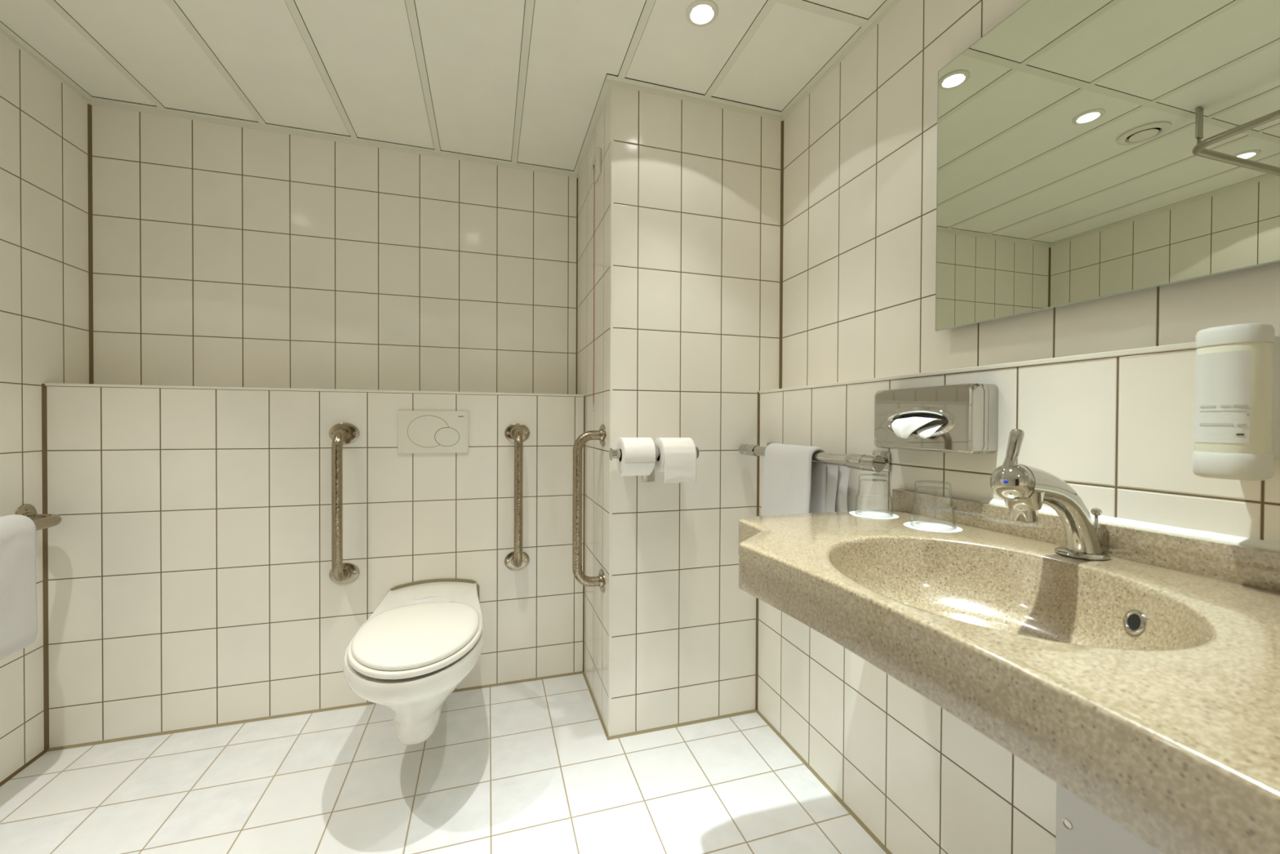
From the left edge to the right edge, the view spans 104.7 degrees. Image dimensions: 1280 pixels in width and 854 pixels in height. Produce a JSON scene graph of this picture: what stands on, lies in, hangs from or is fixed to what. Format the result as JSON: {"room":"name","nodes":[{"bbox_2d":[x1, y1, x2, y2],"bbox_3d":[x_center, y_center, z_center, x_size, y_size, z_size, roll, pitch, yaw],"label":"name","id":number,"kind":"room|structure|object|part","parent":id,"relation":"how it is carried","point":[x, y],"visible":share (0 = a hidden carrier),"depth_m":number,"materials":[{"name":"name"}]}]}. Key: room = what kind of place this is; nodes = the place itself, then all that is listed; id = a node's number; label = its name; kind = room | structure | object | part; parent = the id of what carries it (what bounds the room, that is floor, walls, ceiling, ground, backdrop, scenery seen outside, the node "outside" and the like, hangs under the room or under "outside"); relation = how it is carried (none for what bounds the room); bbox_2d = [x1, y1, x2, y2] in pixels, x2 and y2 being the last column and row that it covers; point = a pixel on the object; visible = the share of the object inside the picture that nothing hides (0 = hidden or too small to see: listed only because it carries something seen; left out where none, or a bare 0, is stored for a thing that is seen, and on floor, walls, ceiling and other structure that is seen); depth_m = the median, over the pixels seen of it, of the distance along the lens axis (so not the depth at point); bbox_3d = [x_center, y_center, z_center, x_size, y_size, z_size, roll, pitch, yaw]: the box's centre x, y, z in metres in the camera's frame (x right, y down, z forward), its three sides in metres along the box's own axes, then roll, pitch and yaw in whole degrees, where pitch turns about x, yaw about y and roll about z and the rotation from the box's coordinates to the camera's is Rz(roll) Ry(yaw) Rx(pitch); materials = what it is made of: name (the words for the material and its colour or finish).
{"room":"accessible bathroom","nodes":[
{"label":"accessible bathroom","id":0,"kind":"room"},
{"bbox_2d":[0,33,88,782],"bbox_3d":[-1.448,-0.072,0.042,0.129,2.180,3.670,0,1,-17],"label":"wall","id":1,"kind":"structure","parent":0,"point":[44,289],"depth_m":1.48,"materials":[{"name":"tile"}]},
{"bbox_2d":[0,750,47,786],"bbox_3d":[-1.360,1.016,-0.019,0.007,0.007,3.240,0,1,-17],"label":"baseboard","id":2,"kind":"structure","parent":1,"relation":"attached to","point":[43,752],"depth_m":1.45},
{"bbox_2d":[14,503,62,530],"bbox_3d":[-1.693,0.278,1.236,0.104,0.096,0.576,0,1,-17],"label":"grab bar","id":3,"kind":"object","parent":1,"relation":"attached to","point":[43,521],"visible":0.61,"depth_m":1.44,"materials":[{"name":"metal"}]},
{"bbox_2d":[0,514,37,659],"bbox_3d":[-1.640,0.415,1.190,0.086,0.358,0.326,0,1,-17],"label":"towel","id":4,"kind":"object","parent":3,"relation":"hanging from","point":[18,588],"visible":1,"depth_m":1.29,"materials":[{"name":"white fabric"}]},
{"bbox_3d":[-1.691,0.278,1.236,0.100,0.032,0.532,0,1,-17],"label":"rail","id":5,"kind":"part","parent":3,"relation":"part of","materials":[{"name":"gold metal"}]},
{"bbox_2d":[46,385,583,747],"bbox_3d":[-1.059,0.437,1.861,1.683,1.131,0.189,0,1,-17],"label":"wall","id":6,"kind":"structure","parent":0,"point":[190,584],"depth_m":1.69,"materials":[{"name":"tile"}]},
{"bbox_2d":[41,383,48,750],"bbox_3d":[-1.831,0.435,1.521,0.008,1.135,0.008,0,1,-17],"label":"trim","id":7,"kind":"structure","parent":6,"relation":"attached to","point":[44,406],"depth_m":1.52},
{"bbox_2d":[43,382,585,396],"bbox_3d":[-1.056,-0.131,1.854,1.683,0.008,0.191,0,1,-17],"label":"trim","id":8,"kind":"structure","parent":6,"relation":"on","point":[46,384],"depth_m":1.71,"materials":[{"name":"beige tile"}]},
{"bbox_2d":[46,671,583,751],"bbox_3d":[-1.033,1.000,1.773,1.683,0.007,0.007,0,1,-17],"label":"baseboard","id":9,"kind":"structure","parent":6,"relation":"attached to","point":[127,738],"depth_m":1.69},
{"bbox_2d":[328,422,359,584],"bbox_3d":[-1.039,0.273,1.712,0.096,0.576,0.104,0,1,-17],"label":"grab bar","id":10,"kind":"object","parent":6,"relation":"attached to","point":[340,433],"visible":1,"depth_m":1.67,"materials":[{"name":"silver metal"}]},
{"bbox_3d":[-1.038,0.273,1.710,0.032,0.532,0.100,0,1,-17],"label":"rail","id":11,"kind":"part","parent":10,"relation":"part of","materials":[{"name":"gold metal"}]},
{"bbox_2d":[342,577,484,745],"bbox_3d":[-0.667,0.728,1.514,0.364,0.330,0.709,0,1,-17],"label":"toilet","id":12,"kind":"object","parent":6,"relation":"attached to","point":[425,637],"visible":1,"depth_m":1.31,"materials":[{"name":"white ceramic"}]},
{"bbox_3d":[-0.627,0.593,1.396,0.345,0.017,0.451,0,1,-17],"label":"seat","id":13,"kind":"part","parent":12,"relation":"part of","materials":[{"name":"plastic"}]},
{"bbox_3d":[-0.627,0.574,1.396,0.327,0.019,0.433,0,1,-17],"label":"lid","id":14,"kind":"part","parent":12,"relation":"part of","materials":[{"name":"plastic"}]},
{"bbox_2d":[397,410,468,453],"bbox_3d":[-0.768,0.018,1.841,0.244,0.158,0.010,0,1,-17],"label":"flush plate","id":15,"kind":"object","parent":6,"relation":"attached to","point":[418,431],"visible":1,"depth_m":1.84,"materials":[{"name":"white plastic"}]},
{"bbox_2d":[504,423,529,569],"bbox_3d":[-0.467,0.274,1.888,0.096,0.576,0.104,0,1,-17],"label":"grab bar","id":16,"kind":"object","parent":6,"relation":"attached to","point":[517,433],"visible":1,"depth_m":1.84,"materials":[{"name":"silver metal"}]},
{"bbox_3d":[-0.466,0.274,1.886,0.032,0.532,0.100,0,1,-17],"label":"rail","id":17,"kind":"part","parent":16,"relation":"part of","materials":[{"name":"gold metal"}]},
{"bbox_2d":[582,395,585,671],"bbox_3d":[-0.229,0.438,2.014,0.005,1.135,0.005,0,1,-17],"label":"trim","id":18,"kind":"structure","parent":6,"relation":"attached to","point":[584,395],"depth_m":2.02,"materials":[{"name":"beige metal"}]},
{"bbox_2d":[90,95,576,394],"bbox_3d":[-1.102,-0.089,2.004,1.683,2.180,0.121,0,1,-17],"label":"wall","id":19,"kind":"structure","parent":0,"point":[224,255],"depth_m":1.90,"materials":[{"name":"tile"}]},
{"bbox_2d":[87,103,93,383],"bbox_3d":[-1.881,-0.620,1.692,0.008,0.964,0.008,0,1,-17],"label":"trim","id":20,"kind":"structure","parent":19,"relation":"attached to","point":[89,106],"depth_m":1.69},
{"bbox_2d":[575,177,577,394],"bbox_3d":[-0.279,-0.617,2.185,0.005,0.964,0.005,0,1,-17],"label":"trim","id":21,"kind":"structure","parent":19,"relation":"attached to","point":[576,178],"depth_m":2.18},
{"bbox_2d":[0,673,886,853],"bbox_3d":[-0.272,1.060,0.415,2.600,0.080,3.670,0,1,-17],"label":"floor","id":22,"kind":"structure","parent":0,"point":[531,766],"depth_m":1.38,"materials":[{"name":"tile"}]},
{"bbox_2d":[0,0,886,170],"bbox_3d":[-0.255,-1.125,0.422,2.471,0.050,3.580,0,1,-17],"label":"ceiling","id":23,"kind":"structure","parent":0,"point":[521,81],"depth_m":1.48,"materials":[{"name":"paint"}]},
{"bbox_2d":[685,0,718,26],"bbox_3d":[0.166,-1.105,1.321,0.087,0.006,0.087,0,1,-17],"label":"recessed light","id":24,"kind":"object","parent":23,"relation":"in","point":[700,13],"visible":1,"depth_m":1.32,"materials":[{"name":"white plastic"}]},
{"bbox_2d":[577,75,781,735],"bbox_3d":[0.172,-0.083,2.065,0.788,2.180,0.751,0,1,-17],"label":"wall column","id":25,"kind":"structure","parent":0,"point":[696,194],"depth_m":1.68,"materials":[{"name":"tile"}]},
{"bbox_2d":[572,424,606,592],"bbox_3d":[-0.177,0.278,1.680,0.104,0.576,0.096,0,1,-17],"label":"grab bar","id":26,"kind":"object","parent":25,"relation":"attached to","point":[601,434],"visible":1,"depth_m":1.66,"materials":[{"name":"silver metal"}]},
{"bbox_2d":[593,222,594,398],"bbox_3d":[-0.149,-0.406,1.725,0.024,0.610,0.011,0,1,-17],"label":"switch","id":27,"kind":"object","parent":25,"relation":"attached to","point":[593,223],"depth_m":1.74,"materials":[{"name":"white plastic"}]},
{"bbox_3d":[-0.163,-0.500,1.737,0.004,0.841,0.004,0,1,-17],"label":"red cord","id":28,"kind":"part","parent":27,"relation":"part of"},
{"bbox_2d":[591,147,600,182],"bbox_3d":[-0.138,-0.892,1.693,0.024,0.114,0.136,0,1,-17],"label":"switch","id":29,"kind":"object","parent":25,"relation":"attached to","point":[596,166],"depth_m":1.73,"materials":[{"name":"white plastic"}]},
{"bbox_2d":[608,84,613,736],"bbox_3d":[-0.093,-0.044,1.595,0.008,2.100,0.007,0,1,-17],"label":"trim","id":30,"kind":"structure","parent":25,"relation":"attached to","point":[612,86],"depth_m":1.59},
{"bbox_2d":[608,446,698,481],"bbox_3d":[0.039,0.117,1.587,0.288,0.126,0.090,0,1,-17],"label":"toilet roll holder","id":31,"kind":"object","parent":25,"relation":"attached to","point":[613,453],"visible":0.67,"depth_m":1.55,"materials":[{"name":"silver metal"}]},
{"bbox_3d":[-0.077,0.083,1.524,0.028,0.039,0.039,0,1,-17],"label":"knob","id":32,"kind":"part","parent":31,"relation":"part of","materials":[{"name":"silver metal"}]},
{"bbox_2d":[616,437,655,476],"bbox_3d":[-0.014,0.094,1.544,0.098,0.121,0.109,0,1,-17],"label":"toilet roll","id":33,"kind":"object","parent":31,"relation":"on","point":[638,454],"visible":0.98,"depth_m":1.50,"materials":[{"name":"paper"}]},
{"bbox_3d":[0.029,0.117,1.628,0.040,0.126,0.004,0,1,-17],"label":"wall plate","id":34,"kind":"part","parent":31,"relation":"part of","materials":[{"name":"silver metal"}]},
{"bbox_2d":[653,437,696,483],"bbox_3d":[0.110,0.103,1.579,0.108,0.138,0.114,0,1,-17],"label":"toilet roll","id":35,"kind":"object","parent":31,"relation":"on","point":[677,459],"visible":1,"depth_m":1.53,"materials":[{"name":"paper"}]},
{"bbox_3d":[0.171,0.084,1.601,0.028,0.039,0.039,0,1,-17],"label":"knob","id":36,"kind":"part","parent":31,"relation":"part of","materials":[{"name":"silver metal"}]},
{"bbox_2d":[582,671,756,740],"bbox_3d":[0.091,1.004,1.887,0.547,0.007,0.448,0,1,-17],"label":"baseboard","id":37,"kind":"structure","parent":25,"relation":"attached to","point":[734,714],"depth_m":1.68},
{"bbox_2d":[757,348,1279,853],"bbox_3d":[0.871,0.460,0.429,0.088,1.131,2.799,0,1,-17],"label":"wall","id":38,"kind":"structure","parent":0,"point":[1118,430],"depth_m":0.99,"materials":[{"name":"tile"}]},
{"bbox_2d":[755,391,759,710],"bbox_3d":[0.417,0.443,1.750,0.006,1.135,0.006,0,1,-17],"label":"trim","id":39,"kind":"structure","parent":38,"relation":"attached to","point":[758,393],"depth_m":1.75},
{"bbox_2d":[738,442,890,471],"bbox_3d":[0.474,0.080,1.418,0.092,0.048,0.620,0,1,-17],"label":"towel rail","id":40,"kind":"object","parent":38,"relation":"attached to","point":[879,461],"visible":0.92,"depth_m":1.19,"materials":[{"name":"silver metal"}]},
{"bbox_3d":[0.450,0.080,1.402,0.030,0.030,0.505,0,1,-17],"label":"rail","id":41,"kind":"part","parent":40,"relation":"part of","materials":[{"name":"silver metal"}]},
{"bbox_2d":[761,443,849,515],"bbox_3d":[0.457,0.197,1.397,0.094,0.292,0.292,0,1,-17],"label":"towel","id":42,"kind":"object","parent":40,"relation":"hanging from","point":[793,483],"visible":0.75,"depth_m":1.36,"materials":[{"name":"white fabric"}]},
{"bbox_2d":[755,710,892,853],"bbox_3d":[0.823,1.022,0.420,0.007,0.007,2.799,0,1,-17],"label":"baseboard","id":43,"kind":"structure","parent":38,"relation":"attached to","point":[833,793],"depth_m":1.38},
{"bbox_2d":[874,383,998,453],"bbox_3d":[0.604,-0.017,1.034,0.069,0.132,0.244,0,1,-17],"label":"dispenser","id":44,"kind":"object","parent":38,"relation":"attached to","point":[968,413],"visible":0.94,"depth_m":0.96,"materials":[{"name":"silver metal"}]},
{"bbox_2d":[892,417,943,438],"bbox_3d":[0.575,0.002,1.026,0.034,0.046,0.110,0,1,-17],"label":"tissue","id":45,"kind":"object","parent":44,"relation":"in","point":[903,428],"visible":1,"depth_m":1.02,"materials":[{"name":"paper"}]},
{"bbox_2d":[738,488,1279,853],"bbox_3d":[0.526,0.223,0.511,0.524,0.168,1.203,0,1,-17],"label":"countertop","id":46,"kind":"structure","parent":38,"relation":"attached to","point":[1143,681],"depth_m":0.52,"materials":[{"name":"stone"}]},
{"bbox_2d":[848,510,898,519],"bbox_3d":[0.503,0.189,1.064,0.098,0.002,0.098,0,1,-17],"label":"coaster","id":47,"kind":"object","parent":46,"relation":"on","point":[862,513],"visible":1,"depth_m":1.06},
{"bbox_2d":[854,473,893,514],"bbox_3d":[0.504,0.145,1.064,0.075,0.085,0.075,0,1,-17],"label":"drinking glass","id":48,"kind":"object","parent":47,"relation":"on","point":[865,479],"visible":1,"depth_m":1.07,"materials":[{"name":"clear glass"}]},
{"bbox_2d":[903,521,962,532],"bbox_3d":[0.558,0.190,0.943,0.098,0.002,0.098,0,1,-17],"label":"coaster","id":49,"kind":"object","parent":46,"relation":"on","point":[922,526],"visible":0.98,"depth_m":0.94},
{"bbox_2d":[910,480,955,528],"bbox_3d":[0.558,0.147,0.943,0.075,0.085,0.075,0,1,-17],"label":"drinking glass","id":50,"kind":"object","parent":49,"relation":"on","point":[921,486],"visible":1,"depth_m":0.95,"materials":[{"name":"clear glass"}]},
{"bbox_2d":[989,428,1110,560],"bbox_3d":[0.601,0.098,0.724,0.201,0.190,0.063,0,1,-17],"label":"faucet","id":51,"kind":"object","parent":46,"relation":"on","point":[1024,489],"visible":1,"depth_m":0.70,"materials":[{"name":"silver metal"}]},
{"bbox_3d":[0.529,0.033,0.701,0.033,0.061,0.018,0,1,-17],"label":"lever","id":52,"kind":"part","parent":51,"relation":"part of","materials":[{"name":"silver metal"}]},
{"bbox_2d":[1004,491,1044,522],"bbox_3d":[0.549,0.112,0.708,0.049,0.045,0.049,0,1,-17],"label":"outlet","id":53,"kind":"object","parent":51,"relation":"attached to","point":[1024,506],"depth_m":0.69,"materials":[{"name":"silver metal"}]},
{"bbox_3d":[0.612,0.122,0.728,0.165,0.138,0.050,0,1,-17],"label":"spout","id":54,"kind":"part","parent":51,"relation":"part of","materials":[{"name":"silver metal"}]},
{"bbox_3d":[0.691,0.128,0.748,0.014,0.012,0.014,0,1,-17],"label":"waste knob","id":55,"kind":"part","parent":51,"relation":"part of","materials":[{"name":"silver metal"}]},
{"bbox_3d":[0.691,0.161,0.748,0.006,0.057,0.004,0,1,-17],"label":"waste rod","id":56,"kind":"part","parent":51,"relation":"part of","materials":[{"name":"silver metal"}]},
{"bbox_2d":[758,332,1279,393],"bbox_3d":[0.873,-0.108,0.423,0.090,0.009,2.799,0,1,-17],"label":"trim","id":57,"kind":"structure","parent":38,"relation":"attached to","point":[1191,344],"depth_m":0.88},
{"bbox_2d":[1055,782,1162,853],"bbox_3d":[0.748,0.683,0.663,0.010,0.560,0.344,0,1,-17],"label":"access panel","id":58,"kind":"object","parent":38,"relation":"attached to","point":[1081,828],"visible":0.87,"depth_m":0.78,"materials":[{"name":"plastic"}]},
{"bbox_2d":[1192,323,1279,480],"bbox_3d":[0.729,-0.030,0.601,0.084,0.184,0.060,0,1,-17],"label":"soap dispenser","id":59,"kind":"object","parent":38,"relation":"attached to","point":[1237,397],"visible":1,"depth_m":0.58,"materials":[{"name":"plastic"}]},
{"bbox_2d":[1194,342,1274,453],"bbox_3d":[0.717,-0.034,0.598,0.058,0.129,0.058,0,1,-17],"label":"bottle","id":60,"kind":"object","parent":59,"relation":"on","point":[1234,396],"depth_m":0.58,"materials":[{"name":"plastic"}]},
{"bbox_2d":[782,0,1279,388],"bbox_3d":[1.010,-0.064,0.403,0.160,2.180,2.919,0,1,-17],"label":"wall","id":61,"kind":"structure","parent":0,"point":[860,148],"depth_m":1.28,"materials":[{"name":"tile"}]},
{"bbox_2d":[0,0,901,177],"bbox_3d":[-0.276,-1.092,0.389,2.311,0.017,3.429,0,1,-17],"label":"trim","id":62,"kind":"structure","parent":61,"relation":"attached to","point":[610,80],"depth_m":1.71,"materials":[{"name":"paint"}]},
{"bbox_2d":[778,120,783,388],"bbox_3d":[0.505,-0.609,1.765,0.008,0.964,0.008,0,1,-17],"label":"trim","id":63,"kind":"structure","parent":61,"relation":"attached to","point":[782,122],"depth_m":1.76,"materials":[{"name":"beige metal"}]},
{"bbox_2d":[935,0,1279,331],"bbox_3d":[0.811,-0.510,0.730,0.027,0.590,0.840,0,1,-17],"label":"wall mirror","id":64,"kind":"object","parent":61,"relation":"attached to","point":[1087,149],"visible":1,"depth_m":0.82,"materials":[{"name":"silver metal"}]}
]}

